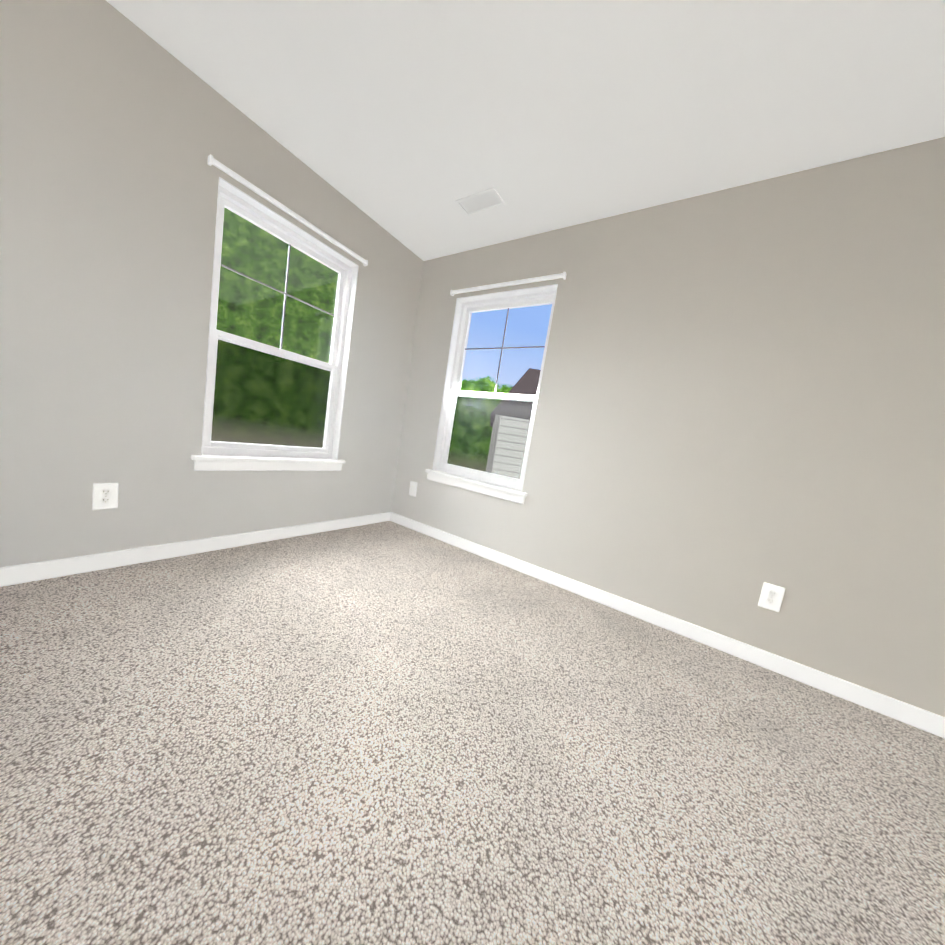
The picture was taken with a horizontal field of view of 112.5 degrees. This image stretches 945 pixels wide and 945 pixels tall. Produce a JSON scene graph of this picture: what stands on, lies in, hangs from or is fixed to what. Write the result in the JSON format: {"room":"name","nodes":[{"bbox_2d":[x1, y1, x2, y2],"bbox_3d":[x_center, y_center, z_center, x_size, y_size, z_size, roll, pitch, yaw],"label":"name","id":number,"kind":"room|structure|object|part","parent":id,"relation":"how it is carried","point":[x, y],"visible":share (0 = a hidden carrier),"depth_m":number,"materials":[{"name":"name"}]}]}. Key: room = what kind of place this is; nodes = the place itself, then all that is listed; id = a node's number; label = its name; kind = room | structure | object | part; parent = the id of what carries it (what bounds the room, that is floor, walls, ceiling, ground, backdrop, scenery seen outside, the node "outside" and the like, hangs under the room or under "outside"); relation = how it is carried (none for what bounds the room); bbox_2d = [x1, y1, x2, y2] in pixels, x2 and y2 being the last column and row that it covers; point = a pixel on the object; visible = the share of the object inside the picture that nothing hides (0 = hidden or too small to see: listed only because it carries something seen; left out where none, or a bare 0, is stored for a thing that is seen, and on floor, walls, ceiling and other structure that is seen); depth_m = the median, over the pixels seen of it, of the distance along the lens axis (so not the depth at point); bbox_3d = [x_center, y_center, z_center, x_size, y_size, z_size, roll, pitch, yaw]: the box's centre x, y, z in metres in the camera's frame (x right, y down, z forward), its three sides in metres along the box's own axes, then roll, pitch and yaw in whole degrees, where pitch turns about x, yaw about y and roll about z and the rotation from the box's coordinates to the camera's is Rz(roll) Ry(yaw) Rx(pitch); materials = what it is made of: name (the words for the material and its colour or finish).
{"room":"empty bedroom","nodes":[
{"label":"empty bedroom","id":0,"kind":"room"},
{"bbox_2d":[0,0,423,567],"bbox_3d":[-2.027,-0.731,1.002,0.140,2.440,5.154,13,7,33],"label":"wall","id":1,"kind":"structure","parent":0,"point":[117,128],"depth_m":1.48,"materials":[{"name":"paint"}]},
{"bbox_2d":[92,483,117,508],"bbox_3d":[-1.780,0.114,1.531,0.008,0.127,0.080,13,7,33],"label":"electrical outlet","id":2,"kind":"object","parent":1,"relation":"attached to","point":[105,495],"visible":1,"depth_m":1.53,"materials":[{"name":"white plastic"}]},
{"bbox_2d":[100,489,111,503],"bbox_3d":[-1.778,0.115,1.530,0.002,0.069,0.036,13,7,33],"label":"socket","id":3,"kind":"object","parent":2,"relation":"attached to","point":[105,494],"depth_m":1.53,"materials":[{"name":"grey plastic"}]},
{"bbox_2d":[0,512,390,586],"bbox_3d":[-1.967,0.440,1.355,0.013,0.083,4.200,13,7,33],"label":"baseboard","id":4,"kind":"structure","parent":1,"relation":"attached to","point":[18,574],"depth_m":1.72,"materials":[{"name":"white wood"}]},
{"bbox_2d":[191,454,344,462],"bbox_3d":[-1.336,-0.092,2.180,0.113,0.022,0.951,13,7,33],"label":"window sill","id":5,"kind":"structure","parent":1,"relation":"attached to","point":[217,457],"depth_m":2.05,"materials":[{"name":"white wood"}]},
{"bbox_2d":[194,155,367,470],"bbox_3d":[-1.255,-0.824,2.124,0.184,1.623,0.961,13,7,33],"label":"window","id":6,"kind":"structure","parent":1,"relation":"in","point":[229,237],"depth_m":2.09,"materials":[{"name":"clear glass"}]},
{"bbox_3d":[-1.320,-0.045,2.171,0.016,0.063,0.921,13,7,33],"label":"left window sill apron","id":7,"kind":"part","parent":6,"relation":"part of","materials":[{"name":"white wood"}]},
{"bbox_2d":[211,340,329,447],"bbox_3d":[-1.385,-0.485,2.211,0.001,0.641,0.793,13,7,33],"label":"screen","id":8,"kind":"object","parent":6,"relation":"attached to","point":[296,436],"depth_m":2.17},
{"bbox_3d":[-1.340,-0.495,2.181,0.030,0.691,0.797,13,7,33],"label":"left window sash","id":9,"kind":"part","parent":6,"relation":"part of","materials":[{"name":"white plastic"}]},
{"bbox_3d":[-1.340,-0.495,2.181,0.003,0.617,0.729,13,7,33],"label":"glass","id":10,"kind":"part","parent":6,"relation":"part of","materials":[{"name":"clear glass"}]},
{"bbox_3d":[-1.270,-1.174,2.133,0.003,0.693,0.729,13,7,33],"label":"glass","id":11,"kind":"part","parent":6,"relation":"part of","materials":[{"name":"clear glass"}]},
{"bbox_3d":[-1.262,-1.172,2.127,0.030,0.766,0.797,13,7,33],"label":"left window sash","id":12,"kind":"part","parent":6,"relation":"part of","materials":[{"name":"white plastic"}]},
{"bbox_3d":[-1.262,-1.172,2.127,0.012,0.693,0.729,13,7,33],"label":"left window upper sash grid","id":13,"kind":"part","parent":6,"relation":"part of","materials":[{"name":"white plastic"}]},
{"bbox_3d":[-1.072,-1.590,2.001,0.034,0.036,0.961,13,7,33],"label":"left window blind rail","id":14,"kind":"part","parent":6,"relation":"part of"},
{"bbox_2d":[0,521,944,944],"bbox_3d":[-0.666,0.876,0.039,4.012,0.100,5.280,13,7,33],"label":"floor","id":15,"kind":"structure","parent":0,"point":[386,733],"depth_m":0.89,"materials":[{"name":"carpet"}]},
{"bbox_2d":[106,0,944,260],"bbox_3d":[-0.278,-1.620,-0.228,4.012,0.100,5.280,13,7,33],"label":"ceiling","id":16,"kind":"structure","parent":0,"point":[407,123],"depth_m":1.36,"materials":[{"name":"paint"}]},
{"bbox_2d":[455,187,504,216],"bbox_3d":[0.048,-1.758,2.059,0.301,0.008,0.150,13,7,33],"label":"ceiling vent","id":17,"kind":"object","parent":16,"relation":"in","point":[482,201],"visible":1,"depth_m":2.05,"materials":[{"name":"metal"}]},
{"bbox_2d":[391,137,944,716],"bbox_3d":[0.997,-0.368,2.015,3.872,2.440,0.140,13,7,33],"label":"wall","id":18,"kind":"structure","parent":0,"point":[741,399],"depth_m":1.64,"materials":[{"name":"paint"}]},
{"bbox_2d":[409,482,416,495],"bbox_3d":[-0.555,0.153,2.949,0.080,0.127,0.008,13,7,33],"label":"electrical outlet","id":19,"kind":"object","parent":18,"relation":"attached to","point":[413,488],"visible":1,"depth_m":2.94,"materials":[{"name":"white plastic"}]},
{"bbox_2d":[411,485,414,492],"bbox_3d":[-0.557,0.153,2.946,0.036,0.069,0.002,13,7,33],"label":"socket","id":20,"kind":"object","parent":19,"relation":"attached to","point":[412,486],"depth_m":2.95,"materials":[{"name":"grey plastic"}]},
{"bbox_2d":[426,469,526,495],"bbox_3d":[0.013,0.073,2.603,0.974,0.022,0.113,13,7,33],"label":"window sill","id":21,"kind":"structure","parent":18,"relation":"attached to","point":[481,483],"depth_m":2.54,"materials":[{"name":"white wood"}]},
{"bbox_2d":[428,272,565,503],"bbox_3d":[0.147,-0.652,2.558,0.984,1.623,0.184,13,7,33],"label":"window","id":22,"kind":"structure","parent":18,"relation":"in","point":[494,389],"depth_m":2.62,"materials":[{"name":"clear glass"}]},
{"bbox_3d":[-0.008,0.115,2.585,0.944,0.063,0.016,13,7,33],"label":"back window sill apron","id":23,"kind":"part","parent":22,"relation":"part of","materials":[{"name":"white wood"}]},
{"bbox_3d":[0.116,-0.316,2.627,0.820,0.691,0.030,13,7,33],"label":"back window sash","id":24,"kind":"part","parent":22,"relation":"part of","materials":[{"name":"white plastic"}]},
{"bbox_2d":[447,397,533,478],"bbox_3d":[0.141,-0.297,2.672,0.816,0.641,0.001,13,7,33],"label":"screen","id":25,"kind":"object","parent":22,"relation":"attached to","point":[497,469],"depth_m":2.66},
{"bbox_3d":[0.116,-0.316,2.627,0.752,0.617,0.003,13,7,33],"label":"glass","id":26,"kind":"part","parent":22,"relation":"part of","materials":[{"name":"clear glass"}]},
{"bbox_3d":[0.244,-0.987,2.591,0.752,0.693,0.003,13,7,33],"label":"glass","id":27,"kind":"part","parent":22,"relation":"part of","materials":[{"name":"clear glass"}]},
{"bbox_3d":[0.239,-0.987,2.583,0.820,0.767,0.030,13,7,33],"label":"back window sash","id":28,"kind":"part","parent":22,"relation":"part of","materials":[{"name":"white plastic"}]},
{"bbox_3d":[0.239,-0.987,2.583,0.752,0.693,0.012,13,7,33],"label":"back window upper sash grid","id":29,"kind":"part","parent":22,"relation":"part of","materials":[{"name":"white plastic"}]},
{"bbox_3d":[0.227,-1.431,2.413,0.984,0.036,0.034,13,7,33],"label":"back window blind rail","id":30,"kind":"part","parent":22,"relation":"part of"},
{"bbox_2d":[390,512,944,737],"bbox_3d":[0.718,0.777,2.113,3.732,0.083,0.013,13,7,33],"label":"baseboard","id":31,"kind":"structure","parent":18,"relation":"attached to","point":[922,719],"depth_m":1.70,"materials":[{"name":"white wood"}]},
{"bbox_2d":[758,582,784,611],"bbox_3d":[1.510,0.629,1.594,0.080,0.127,0.008,13,7,33],"label":"electrical outlet","id":32,"kind":"object","parent":18,"relation":"attached to","point":[771,596],"visible":1,"depth_m":1.59,"materials":[{"name":"white plastic"}]},
{"bbox_2d":[765,590,777,604],"bbox_3d":[1.508,0.629,1.591,0.036,0.069,0.002,13,7,33],"label":"socket","id":33,"kind":"object","parent":32,"relation":"attached to","point":[771,596],"depth_m":1.59,"materials":[{"name":"grey plastic"}]},
{"label":"outside","id":34,"kind":"structure","parent":0,"visible":0},
{"bbox_2d":[211,207,551,470],"bbox_3d":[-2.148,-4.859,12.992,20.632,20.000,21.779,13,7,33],"label":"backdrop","id":35,"kind":"structure","parent":34,"point":[488,331],"depth_m":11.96,"materials":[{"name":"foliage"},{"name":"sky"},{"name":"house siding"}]},
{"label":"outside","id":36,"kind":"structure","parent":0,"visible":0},
{"bbox_2d":[486,416,529,478],"bbox_3d":[4.271,1.276,9.924,8.000,4.550,6.000,9,6,2],"label":"wall","id":37,"kind":"structure","parent":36,"point":[515,441],"depth_m":6.91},
{"bbox_2d":[490,368,540,425],"bbox_3d":[4.749,-1.800,9.595,8.240,1.790,6.240,9,6,2],"label":"roof","id":38,"kind":"structure","parent":37,"relation":"on","point":[532,379],"depth_m":8.06,"materials":[{"name":"grey"}]}
]}

